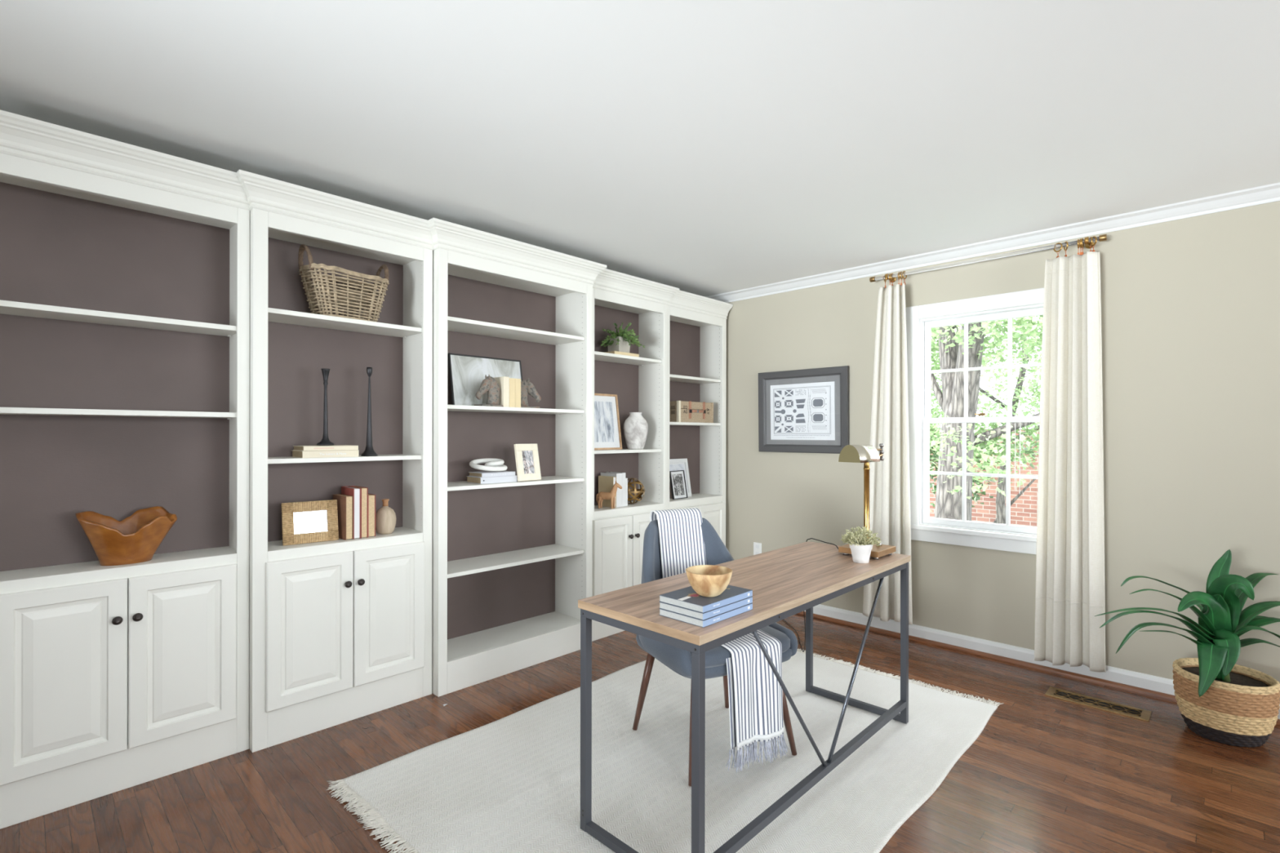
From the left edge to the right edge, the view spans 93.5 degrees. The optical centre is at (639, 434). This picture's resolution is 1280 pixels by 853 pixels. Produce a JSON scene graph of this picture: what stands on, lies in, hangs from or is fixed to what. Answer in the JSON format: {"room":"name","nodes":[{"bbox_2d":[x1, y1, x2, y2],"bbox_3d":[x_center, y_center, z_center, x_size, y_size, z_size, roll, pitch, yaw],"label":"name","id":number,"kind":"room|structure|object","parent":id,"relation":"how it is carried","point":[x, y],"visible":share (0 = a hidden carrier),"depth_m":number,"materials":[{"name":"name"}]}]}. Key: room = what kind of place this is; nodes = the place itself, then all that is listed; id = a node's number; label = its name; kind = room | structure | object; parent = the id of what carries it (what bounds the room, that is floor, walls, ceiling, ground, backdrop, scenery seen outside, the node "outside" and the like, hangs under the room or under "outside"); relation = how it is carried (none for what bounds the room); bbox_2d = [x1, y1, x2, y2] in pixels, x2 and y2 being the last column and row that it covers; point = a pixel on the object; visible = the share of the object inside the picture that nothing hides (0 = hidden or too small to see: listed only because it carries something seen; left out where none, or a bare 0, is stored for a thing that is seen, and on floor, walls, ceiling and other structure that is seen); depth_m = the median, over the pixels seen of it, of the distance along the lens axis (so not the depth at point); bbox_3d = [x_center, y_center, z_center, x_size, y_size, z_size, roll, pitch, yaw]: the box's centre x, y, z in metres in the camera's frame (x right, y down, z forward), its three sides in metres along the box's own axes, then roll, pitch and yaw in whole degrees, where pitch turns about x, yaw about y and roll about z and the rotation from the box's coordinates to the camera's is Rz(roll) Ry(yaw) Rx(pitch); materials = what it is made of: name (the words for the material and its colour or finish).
{"room":"office","nodes":[
{"label":"office","id":0,"kind":"room"},
{"bbox_2d":[0,0,1279,297],"bbox_3d":[0.497,-1.179,0.248,6.835,0.100,7.245,0,0,44],"label":"ceiling","id":1,"kind":"structure","parent":0,"point":[703,148],"depth_m":2.08,"materials":[{"name":"white paint"}]},
{"bbox_2d":[0,613,1279,852],"bbox_3d":[0.493,1.361,0.248,6.835,0.100,7.245,0,0,44],"label":"floor","id":2,"kind":"structure","parent":0,"point":[1044,774],"depth_m":2.29,"materials":[{"name":"brown wood"}]},
{"bbox_2d":[0,109,249,829],"bbox_3d":[-1.947,0.129,2.280,0.287,2.356,0.892,0,0,44],"label":"bookcase","id":3,"kind":"object","parent":2,"relation":"on","point":[125,268],"visible":0.98,"depth_m":2.28,"materials":[{"name":"white paint"}]},
{"bbox_2d":[75,506,177,565],"bbox_3d":[-1.954,0.388,2.300,0.168,0.200,0.294,0,0,44],"label":"bowl","id":4,"kind":"object","parent":3,"relation":"on","point":[135,539],"visible":1,"depth_m":2.27,"materials":[{"name":"brown wood"}]},
{"bbox_2d":[236,169,433,752],"bbox_3d":[-1.391,0.130,2.822,0.329,2.356,0.905,0,0,44],"label":"bookcase","id":5,"kind":"object","parent":2,"relation":"on","point":[340,630],"visible":0.95,"depth_m":2.80,"materials":[{"name":"white paint"}]},
{"bbox_2d":[280,499,338,546],"bbox_3d":[-1.489,0.396,2.722,0.226,0.185,0.048,0,0,-42],"label":"photo frame","id":6,"kind":"object","parent":5,"relation":"on","point":[307,522],"visible":1,"depth_m":2.71,"materials":[{"name":"wicker"}]},
{"bbox_2d":[293,510,328,534],"bbox_3d":[-1.489,0.396,2.722,0.140,0.100,0.003,0,-9,-42],"label":"photo","id":7,"kind":"object","parent":6,"relation":"attached to","point":[309,522],"depth_m":2.72},
{"bbox_2d":[291,449,359,457],"bbox_3d":[-1.446,0.088,2.769,0.156,0.031,0.238,0,0,44],"label":"book","id":8,"kind":"object","parent":5,"relation":"on","point":[345,453],"visible":1,"depth_m":2.70,"materials":[{"name":"beige paper"}]},
{"bbox_2d":[293,444,358,450],"bbox_3d":[-1.446,0.062,2.773,0.151,0.020,0.232,0,0,44],"label":"book","id":9,"kind":"object","parent":8,"relation":"on","point":[335,447],"visible":0.99,"depth_m":2.71,"materials":[{"name":"white paper"}]},
{"bbox_2d":[316,368,334,445],"bbox_3d":[-1.440,-0.124,2.758,0.074,0.351,0.074,0,0,44],"label":"candlestick","id":10,"kind":"object","parent":9,"relation":"on","point":[325,441],"visible":1,"depth_m":2.75,"materials":[{"name":"black metal"}]},
{"bbox_2d":[333,493,353,540],"bbox_3d":[-1.398,0.387,2.833,0.140,0.202,0.034,0,0,41],"label":"book","id":11,"kind":"object","parent":5,"relation":"on","point":[344,502],"visible":0.84,"depth_m":2.80,"materials":[{"name":"beige paper"}]},
{"bbox_2d":[297,244,389,321],"bbox_3d":[-1.393,-0.691,2.848,0.194,0.316,0.405,0,0,35],"label":"wicker basket","id":12,"kind":"object","parent":5,"relation":"on","point":[366,294],"visible":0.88,"depth_m":2.77,"materials":[{"name":"beige wicker"}]},
{"bbox_2d":[341,486,360,539],"bbox_3d":[-1.376,0.370,2.865,0.155,0.236,0.032,0,0,44],"label":"book","id":13,"kind":"object","parent":5,"relation":"on","point":[349,491],"visible":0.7,"depth_m":2.82,"materials":[{"name":"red paper"}]},
{"bbox_2d":[348,485,368,538],"bbox_3d":[-1.353,0.370,2.889,0.155,0.236,0.032,0,0,44],"label":"book","id":14,"kind":"object","parent":5,"relation":"on","point":[364,491],"visible":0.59,"depth_m":2.84,"materials":[{"name":"beige paper"}]},
{"bbox_2d":[360,367,377,456],"bbox_3d":[-1.308,-0.110,2.909,0.076,0.428,0.076,0,0,44],"label":"candlestick","id":15,"kind":"object","parent":5,"relation":"on","point":[369,451],"visible":1,"depth_m":2.90,"materials":[{"name":"black metal"}]},
{"bbox_2d":[368,493,375,536],"bbox_3d":[-1.322,0.388,2.909,0.130,0.200,0.036,0,0,44],"label":"book","id":16,"kind":"object","parent":5,"relation":"on","point":[371,498],"visible":0.31,"depth_m":2.87,"materials":[{"name":"beige paper"}]},
{"bbox_2d":[375,498,395,534],"bbox_3d":[-1.255,0.404,2.967,0.100,0.169,0.100,0,0,44],"label":"bottle","id":17,"kind":"object","parent":5,"relation":"on","point":[385,517],"visible":0.98,"depth_m":2.93,"materials":[{"name":"beige ceramic"}]},
{"bbox_2d":[427,217,606,697],"bbox_3d":[-0.742,0.131,3.452,0.383,2.356,1.140,0,0,44],"label":"bookcase","id":18,"kind":"object","parent":2,"relation":"on","point":[512,562],"visible":0.71,"depth_m":3.56,"materials":[{"name":"white paint"}]},
{"bbox_2d":[447,352,522,405],"bbox_3d":[-0.880,-0.300,3.493,0.070,0.303,0.475,0,0,44],"label":"framed art","id":19,"kind":"object","parent":18,"relation":"on","point":[467,373],"visible":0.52,"depth_m":3.42,"materials":[{"name":"grey wood"}]},
{"bbox_2d":[474,374,502,406],"bbox_3d":[-0.834,-0.240,3.310,0.070,0.178,0.160,0,0,38],"label":"bookend","id":20,"kind":"object","parent":18,"relation":"on","point":[489,384],"visible":0.96,"depth_m":3.31,"materials":[{"name":"beige"}]},
{"bbox_2d":[466,475,516,484],"bbox_3d":[-0.830,0.251,3.376,0.151,0.035,0.232,0,0,44],"label":"book","id":21,"kind":"object","parent":18,"relation":"on","point":[477,480],"visible":0.91,"depth_m":3.31,"materials":[{"name":"white paper"}]},
{"bbox_2d":[468,471,515,477],"bbox_3d":[-0.830,0.222,3.380,0.141,0.022,0.214,0,0,44],"label":"book","id":22,"kind":"object","parent":21,"relation":"on","point":[484,473],"visible":0.99,"depth_m":3.33,"materials":[{"name":"white paper"}]},
{"bbox_2d":[469,457,506,471],"bbox_3d":[-0.846,0.170,3.350,0.169,0.067,0.211,0,0,44],"label":"knot sculpture","id":23,"kind":"object","parent":22,"relation":"on","point":[491,464],"visible":1,"depth_m":3.33,"materials":[{"name":"ceramic"}]},
{"bbox_2d":[493,376,509,407],"bbox_3d":[-0.792,-0.236,3.404,0.130,0.171,0.037,0,0,44],"label":"book","id":24,"kind":"object","parent":18,"relation":"on","point":[503,381],"visible":0.56,"depth_m":3.36,"materials":[{"name":"white paper"}]},
{"bbox_2d":[509,377,515,407],"bbox_3d":[-0.765,-0.233,3.432,0.130,0.165,0.038,0,0,44],"label":"book","id":25,"kind":"object","parent":18,"relation":"on","point":[512,380],"visible":0.31,"depth_m":3.39,"materials":[{"name":"beige paper"}]},
{"bbox_2d":[515,378,520,407],"bbox_3d":[-0.738,-0.233,3.460,0.130,0.165,0.038,0,0,44],"label":"book","id":26,"kind":"object","parent":18,"relation":"on","point":[517,381],"visible":0.36,"depth_m":3.41,"materials":[{"name":"beige paper"}]},
{"bbox_2d":[514,444,541,481],"bbox_3d":[-0.646,0.161,3.464,0.054,0.211,0.160,0,0,39],"label":"photo frame","id":27,"kind":"object","parent":18,"relation":"on","point":[526,455],"visible":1,"depth_m":3.46,"materials":[{"name":"beige wood"}]},
{"bbox_2d":[521,450,534,474],"bbox_3d":[-0.644,0.160,3.463,0.002,0.134,0.082,-13,-8,38],"label":"print","id":28,"kind":"object","parent":27,"relation":"attached to","point":[527,456],"depth_m":3.46},
{"bbox_2d":[520,378,541,408],"bbox_3d":[-0.659,-0.240,3.523,0.160,0.178,0.070,0,0,-18],"label":"bookend","id":29,"kind":"object","parent":18,"relation":"on","point":[526,387],"visible":0.7,"depth_m":3.51,"materials":[{"name":"beige stone"}]},
{"bbox_2d":[591,268,679,641],"bbox_3d":[-0.121,0.132,4.133,0.324,2.356,0.820,0,0,44],"label":"bookcase","id":30,"kind":"object","parent":2,"relation":"on","point":[639,384],"visible":0.58,"depth_m":4.22,"materials":[{"name":"white paint"}]},
{"bbox_2d":[598,475,616,507],"bbox_3d":[-0.223,0.388,4.085,0.150,0.205,0.028,0,0,44],"label":"book","id":31,"kind":"object","parent":30,"relation":"on","point":[606,483],"visible":0.68,"depth_m":4.07,"materials":[{"name":"beige paper"}]},
{"bbox_2d":[594,393,622,449],"bbox_3d":[-0.254,-0.086,4.112,0.073,0.387,0.305,0,0,44],"label":"framed art","id":32,"kind":"object","parent":30,"relation":"on","point":[607,434],"visible":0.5,"depth_m":4.14,"materials":[{"name":"brown wood"}]},
{"bbox_2d":[594,400,615,442],"bbox_3d":[-0.253,-0.086,4.110,0.002,0.280,0.197,-11,-8,44],"label":"print","id":33,"kind":"object","parent":32,"relation":"attached to","point":[604,431],"depth_m":4.11},
{"bbox_2d":[595,481,622,508],"bbox_3d":[-0.204,0.398,3.976,0.180,0.184,0.053,0,0,14],"label":"horse","id":34,"kind":"object","parent":30,"relation":"on","point":[602,495],"visible":1,"depth_m":3.96},
{"bbox_2d":[600,472,622,506],"bbox_3d":[-0.197,0.377,4.119,0.160,0.226,0.052,0,0,44],"label":"book","id":35,"kind":"object","parent":30,"relation":"on","point":[619,476],"visible":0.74,"depth_m":4.07,"materials":[{"name":"white paper"}]},
{"bbox_2d":[607,471,625,506],"bbox_3d":[-0.163,0.376,4.149,0.150,0.228,0.034,0,0,44],"label":"book","id":36,"kind":"object","parent":30,"relation":"on","point":[623,473],"visible":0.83,"depth_m":4.10,"materials":[{"name":"white paper"}]},
{"bbox_2d":[604,351,639,356],"bbox_3d":[-0.141,-0.542,4.119,0.150,0.020,0.232,0,0,44],"label":"book","id":37,"kind":"object","parent":30,"relation":"on","point":[611,352],"visible":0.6,"depth_m":4.05,"materials":[{"name":"beige paper"}]},
{"bbox_2d":[600,322,644,352],"bbox_3d":[-0.141,-0.663,4.090,0.299,0.221,0.315,0,0,30],"label":"potted fern","id":38,"kind":"object","parent":37,"relation":"on","point":[620,341],"visible":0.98,"depth_m":4.07,"materials":[{"name":"green plant"}]},
{"bbox_2d":[607,336,630,352],"bbox_3d":[-0.144,-0.605,4.121,0.115,0.105,0.115,0,0,42],"label":"pot","id":39,"kind":"object","parent":38,"relation":"attached to","point":[624,346],"depth_m":4.07,"materials":[{"name":"ceramic"}]},
{"bbox_2d":[625,478,627,506],"bbox_3d":[-0.142,0.395,4.168,0.140,0.190,0.020,0,0,44],"label":"book","id":40,"kind":"object","parent":30,"relation":"on","point":[626,479],"visible":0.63,"depth_m":4.12,"materials":[{"name":"white paper"}]},
{"bbox_2d":[622,412,648,449],"bbox_3d":[-0.031,-0.025,4.253,0.176,0.260,0.176,0,0,44],"label":"ceramic vase","id":41,"kind":"object","parent":30,"relation":"on","point":[635,428],"visible":1,"depth_m":4.19,"materials":[{"name":"white ceramic"}]},
{"bbox_2d":[627,477,644,504],"bbox_3d":[-0.056,0.398,4.235,0.183,0.183,0.183,0,0,44],"label":"sculpture","id":42,"kind":"object","parent":30,"relation":"on","point":[642,491],"visible":0.71,"depth_m":4.21,"materials":[{"name":"gold metal"}]},
{"bbox_2d":[326,648,1004,852],"bbox_3d":[0.296,1.303,2.579,1.669,0.014,2.557,0,0,44],"label":"area rug","id":43,"kind":"object","parent":2,"relation":"on","point":[510,784],"visible":0.7,"depth_m":2.30,"materials":[{"name":"fabric"}]},
{"bbox_2d":[632,517,797,786],"bbox_3d":[0.284,0.849,2.589,0.571,0.907,0.614,0,0,-26],"label":"upholstered chair","id":44,"kind":"object","parent":43,"relation":"on","point":[677,660],"visible":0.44,"depth_m":2.49,"materials":[{"name":"blue fabric"}]},
{"bbox_2d":[649,507,788,773],"bbox_3d":[0.305,0.809,2.580,0.291,0.905,0.689,0,0,-29],"label":"striped throw","id":45,"kind":"object","parent":44,"relation":"on","point":[755,696],"visible":0.83,"depth_m":2.32,"materials":[{"name":"white fabric"}]},
{"bbox_2d":[689,626,790,667],"bbox_3d":[0.310,0.843,2.537,0.480,0.071,0.496,0,0,-26],"label":"seat cushion","id":46,"kind":"object","parent":44,"relation":"on","point":[716,657],"depth_m":2.30,"materials":[{"name":"blue"}]},
{"bbox_2d":[577,541,911,852],"bbox_3d":[0.509,0.924,2.354,0.510,0.754,1.527,0,0,44],"label":"writing desk","id":47,"kind":"object","parent":43,"relation":"on","point":[785,582],"visible":0.97,"depth_m":2.01,"materials":[{"name":"brown wood"}]},
{"bbox_2d":[659,603,752,627],"bbox_3d":[0.205,0.536,1.847,0.168,0.020,0.248,0,0,44],"label":"book","id":48,"kind":"object","parent":47,"relation":"on","point":[682,618],"visible":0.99,"depth_m":1.77,"materials":[{"name":"blue paper"}]},
{"bbox_2d":[659,596,752,620],"bbox_3d":[0.205,0.516,1.848,0.168,0.020,0.248,0,0,44],"label":"book","id":49,"kind":"object","parent":48,"relation":"on","point":[687,612],"visible":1,"depth_m":1.77,"materials":[{"name":"blue paper"}]},
{"bbox_2d":[659,585,752,613],"bbox_3d":[0.205,0.496,1.849,0.168,0.020,0.248,0,0,44],"label":"book","id":50,"kind":"object","parent":49,"relation":"on","point":[687,597],"visible":0.78,"depth_m":1.80,"materials":[{"name":"grey paper"}]},
{"bbox_2d":[685,564,732,597],"bbox_3d":[0.209,0.448,1.821,0.141,0.076,0.141,0,0,44],"label":"wooden bowl","id":51,"kind":"object","parent":50,"relation":"on","point":[707,580],"visible":1,"depth_m":1.78,"materials":[{"name":"brown wood"}]},
{"bbox_2d":[840,526,881,563],"bbox_3d":[0.949,0.470,2.579,0.168,0.154,0.171,0,0,44],"label":"potted succulent","id":52,"kind":"object","parent":47,"relation":"on","point":[861,548],"visible":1,"depth_m":2.56,"materials":[{"name":"green plant"}]},
{"bbox_2d":[848,541,872,563],"bbox_3d":[0.947,0.507,2.581,0.097,0.081,0.097,0,0,44],"label":"pot","id":53,"kind":"object","parent":52,"relation":"attached to","point":[860,553],"depth_m":2.55,"materials":[{"name":"white ceramic"}]},
{"bbox_2d":[838,443,884,538],"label":"desk lamp","id":54,"kind":"object","parent":47,"relation":"on","point":[865,455],"depth_m":2.72,"materials":[{"name":"gold metal"}]},
{"bbox_2d":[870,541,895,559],"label":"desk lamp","id":55,"kind":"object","parent":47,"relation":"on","point":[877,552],"depth_m":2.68,"materials":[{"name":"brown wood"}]},
{"bbox_2d":[666,289,733,546],"bbox_3d":[0.381,0.133,4.664,0.305,2.356,0.760,0,0,44],"label":"bookcase","id":56,"kind":"object","parent":2,"relation":"on","point":[696,325],"visible":0.34,"depth_m":4.82,"materials":[{"name":"white paint"}]},
{"bbox_2d":[669,470,688,499],"bbox_3d":[0.292,0.383,4.573,0.052,0.213,0.172,0,0,41],"label":"photo frame","id":57,"kind":"object","parent":56,"relation":"on","point":[677,481],"visible":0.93,"depth_m":4.57,"materials":[{"name":"grey wood"}]},
{"bbox_2d":[671,473,684,496],"bbox_3d":[0.293,0.383,4.572,0.002,0.162,0.120,-13,-9,41],"label":"print","id":58,"kind":"object","parent":57,"relation":"attached to","point":[677,480],"depth_m":4.57},
{"bbox_2d":[669,458,691,498],"bbox_3d":[0.273,0.341,4.646,0.068,0.299,0.330,0,0,42],"label":"photo frame","id":59,"kind":"object","parent":56,"relation":"on","point":[675,464],"visible":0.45,"depth_m":4.72,"materials":[{"name":"white paint"}]},
{"bbox_2d":[669,463,687,493],"bbox_3d":[0.275,0.340,4.644,0.002,0.216,0.246,-12,-8,42],"label":"print","id":60,"kind":"object","parent":59,"relation":"attached to","point":[672,467],"depth_m":4.66},
{"bbox_2d":[669,400,713,422],"bbox_3d":[0.374,-0.171,4.682,0.193,0.161,0.421,0,0,44],"label":"trunk","id":61,"kind":"object","parent":56,"relation":"on","point":[679,411],"visible":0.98,"depth_m":4.57,"materials":[{"name":"wood"}]},
{"bbox_2d":[1044,686,1151,721],"bbox_3d":[2.228,1.311,2.939,0.402,0.006,0.131,0,0,44],"label":"floor vent","id":62,"kind":"object","parent":2,"relation":"in","point":[1120,708],"visible":1,"depth_m":2.93,"materials":[{"name":"gold metal"}]},
{"bbox_2d":[1094,549,1279,747],"bbox_3d":[2.410,0.913,2.631,1.081,0.808,0.339,0,0,-1],"label":"potted plant","id":63,"kind":"object","parent":2,"relation":"on","point":[1220,700],"visible":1,"depth_m":2.56,"materials":[{"name":"green plant"}]},
{"bbox_2d":[1172,657,1279,747],"bbox_3d":[2.556,1.178,2.634,0.339,0.279,0.340,0,0,44],"label":"basket","id":64,"kind":"object","parent":63,"relation":"attached to","point":[1241,708],"depth_m":2.53,"materials":[{"name":"beige wicker"}]},
{"bbox_2d":[725,200,1279,699],"bbox_3d":[2.966,0.095,2.793,6.635,2.440,0.150,0,0,44],"label":"wall","id":65,"kind":"structure","parent":0,"point":[1190,307],"depth_m":3.10,"materials":[{"name":"beige paint"}]},
{"bbox_2d":[753,542,761,555],"bbox_3d":[0.913,0.899,4.675,0.072,0.115,0.008,0,0,44],"label":"wall outlet","id":66,"kind":"object","parent":65,"relation":"attached to","point":[757,546],"visible":0.68,"depth_m":4.67,"materials":[{"name":"white plastic"}]},
{"bbox_2d":[758,365,849,453],"bbox_3d":[1.177,-0.169,4.396,0.719,0.606,0.027,0,1,44],"label":"framed print","id":67,"kind":"object","parent":65,"relation":"attached to","point":[805,411],"visible":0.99,"depth_m":4.38,"materials":[{"name":"grey wood"}]},
{"bbox_2d":[906,288,1044,554],"bbox_3d":[2.085,-0.070,3.618,0.929,1.494,0.174,0,0,44],"label":"window","id":68,"kind":"structure","parent":65,"relation":"in","point":[919,324],"depth_m":3.70,"materials":[{"name":"white paint"}]},
{"bbox_2d":[869,234,1106,282],"bbox_3d":[1.988,-1.017,3.560,1.236,0.040,0.114,0,0,44],"label":"curtain rod","id":69,"kind":"object","parent":65,"relation":"attached to","point":[1102,237],"visible":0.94,"depth_m":3.45,"materials":[{"name":"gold metal"}]},
{"bbox_2d":[862,283,912,625],"bbox_3d":[1.596,0.125,3.865,0.324,2.149,0.083,0,0,44],"label":"curtain","id":70,"kind":"object","parent":69,"relation":"hanging from","point":[889,477],"visible":0.85,"depth_m":3.85,"materials":[{"name":"beige fabric"}]},
{"bbox_2d":[899,271,902,285],"bbox_3d":[1.661,-0.991,3.825,0.007,0.087,0.050,0,0,40],"label":"curtain ring","id":71,"kind":"object","parent":69,"relation":"hanging from","point":[900,272],"visible":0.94,"depth_m":3.82,"materials":[{"name":"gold metal"}]},
{"bbox_2d":[1053,242,1062,257],"bbox_3d":[2.255,-0.990,3.248,0.007,0.087,0.050,0,0,-18],"label":"curtain ring","id":72,"kind":"object","parent":69,"relation":"hanging from","point":[1060,250],"visible":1,"depth_m":3.24,"materials":[{"name":"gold metal"}]},
{"bbox_2d":[1063,240,1068,257],"bbox_3d":[2.280,-0.990,3.224,0.007,0.087,0.050,0,0,16],"label":"curtain ring","id":73,"kind":"object","parent":69,"relation":"hanging from","point":[1066,242],"visible":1,"depth_m":3.22,"materials":[{"name":"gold metal"}]},
{"bbox_2d":[1079,238,1081,255],"bbox_3d":[2.327,-0.990,3.178,0.007,0.087,0.050,0,0,42],"label":"curtain ring","id":74,"kind":"object","parent":69,"relation":"hanging from","point":[1080,238],"visible":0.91,"depth_m":3.17,"materials":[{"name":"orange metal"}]},
{"bbox_2d":[1034,251,1105,672],"bbox_3d":[2.281,0.146,3.199,0.303,2.189,0.086,0,0,44],"label":"curtain","id":75,"kind":"object","parent":74,"relation":"hanging from","point":[1069,592],"visible":1,"depth_m":3.18,"materials":[{"name":"beige fabric"}]},
{"bbox_2d":[1080,238,1084,254],"bbox_3d":[2.333,-0.990,3.173,0.050,0.087,0.007,0,0,-42],"label":"curtain ring","id":76,"kind":"object","parent":69,"relation":"hanging from","point":[1082,243],"visible":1,"depth_m":3.17,"materials":[{"name":"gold metal"}]},
{"bbox_2d":[1088,236,1092,251],"bbox_3d":[2.357,-0.990,3.149,0.007,0.087,0.050,0,0,24],"label":"curtain ring","id":77,"kind":"object","parent":69,"relation":"hanging from","point":[1091,237],"visible":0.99,"depth_m":3.13,"materials":[{"name":"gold metal"}]},
{"bbox_2d":[1089,235,1097,251],"bbox_3d":[2.366,-0.990,3.141,0.007,0.087,0.050,0,0,4],"label":"curtain ring","id":78,"kind":"object","parent":69,"relation":"hanging from","point":[1095,237],"visible":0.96,"depth_m":3.13,"materials":[{"name":"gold metal"}]},
{"bbox_2d":[705,182,1279,302],"bbox_3d":[2.889,-1.094,2.711,6.635,0.062,0.078,0,0,44],"label":"trim","id":79,"kind":"structure","parent":65,"relation":"attached to","point":[1268,193],"depth_m":3.36,"materials":[{"name":"white paint"}]},
{"bbox_2d":[797,611,1279,725],"bbox_3d":[2.998,1.304,2.630,6.360,0.023,0.036,0,0,44],"label":"trim","id":80,"kind":"structure","parent":65,"relation":"attached to","point":[1117,685],"depth_m":3.44,"materials":[{"name":"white wood"}]},
{"bbox_2d":[804,604,1279,719],"bbox_3d":[3.005,1.268,2.637,6.360,0.094,0.016,0,0,44],"label":"baseboard","id":81,"kind":"structure","parent":65,"relation":"attached to","point":[1159,684],"depth_m":3.52,"materials":[{"name":"white paint"}]},
{"label":"outside","id":82,"kind":"structure","parent":0,"visible":0},
{"bbox_3d":[9.687,2.576,21.464,44.000,0.100,35.700,0,0,44],"label":"ground","id":83,"kind":"structure","parent":82,"visible":0},
{"bbox_2d":[928,428,1039,527],"bbox_3d":[5.565,1.209,12.192,15.000,2.620,0.250,0,0,44],"label":"brick wall","id":84,"kind":"structure","parent":83,"relation":"on","point":[1024,511],"depth_m":10.86,"materials":[{"name":"red brick"}]},
{"bbox_2d":[928,433,1039,523],"bbox_3d":[5.465,1.184,9.432,4.248,2.683,1.841,0,0,44],"label":"leafy shrub","id":85,"kind":"object","parent":83,"relation":"on","point":[975,494],"visible":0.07,"depth_m":9.38,"materials":[{"name":"green plant"}]},
{"bbox_2d":[928,318,1041,524],"bbox_3d":[4.929,-0.049,9.597,3.717,5.144,6.085,0,0,-43],"label":"tree","id":86,"kind":"object","parent":83,"relation":"on","point":[1000,499],"visible":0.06,"depth_m":8.92,"materials":[{"name":"green plant"}]},
{"bbox_2d":[928,315,1043,520],"bbox_3d":[4.401,-0.484,7.571,4.953,6.014,4.623,0,0,-19],"label":"oak tree","id":87,"kind":"object","parent":83,"relation":"on","point":[949,347],"visible":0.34,"depth_m":6.35,"materials":[{"name":"green plant"}]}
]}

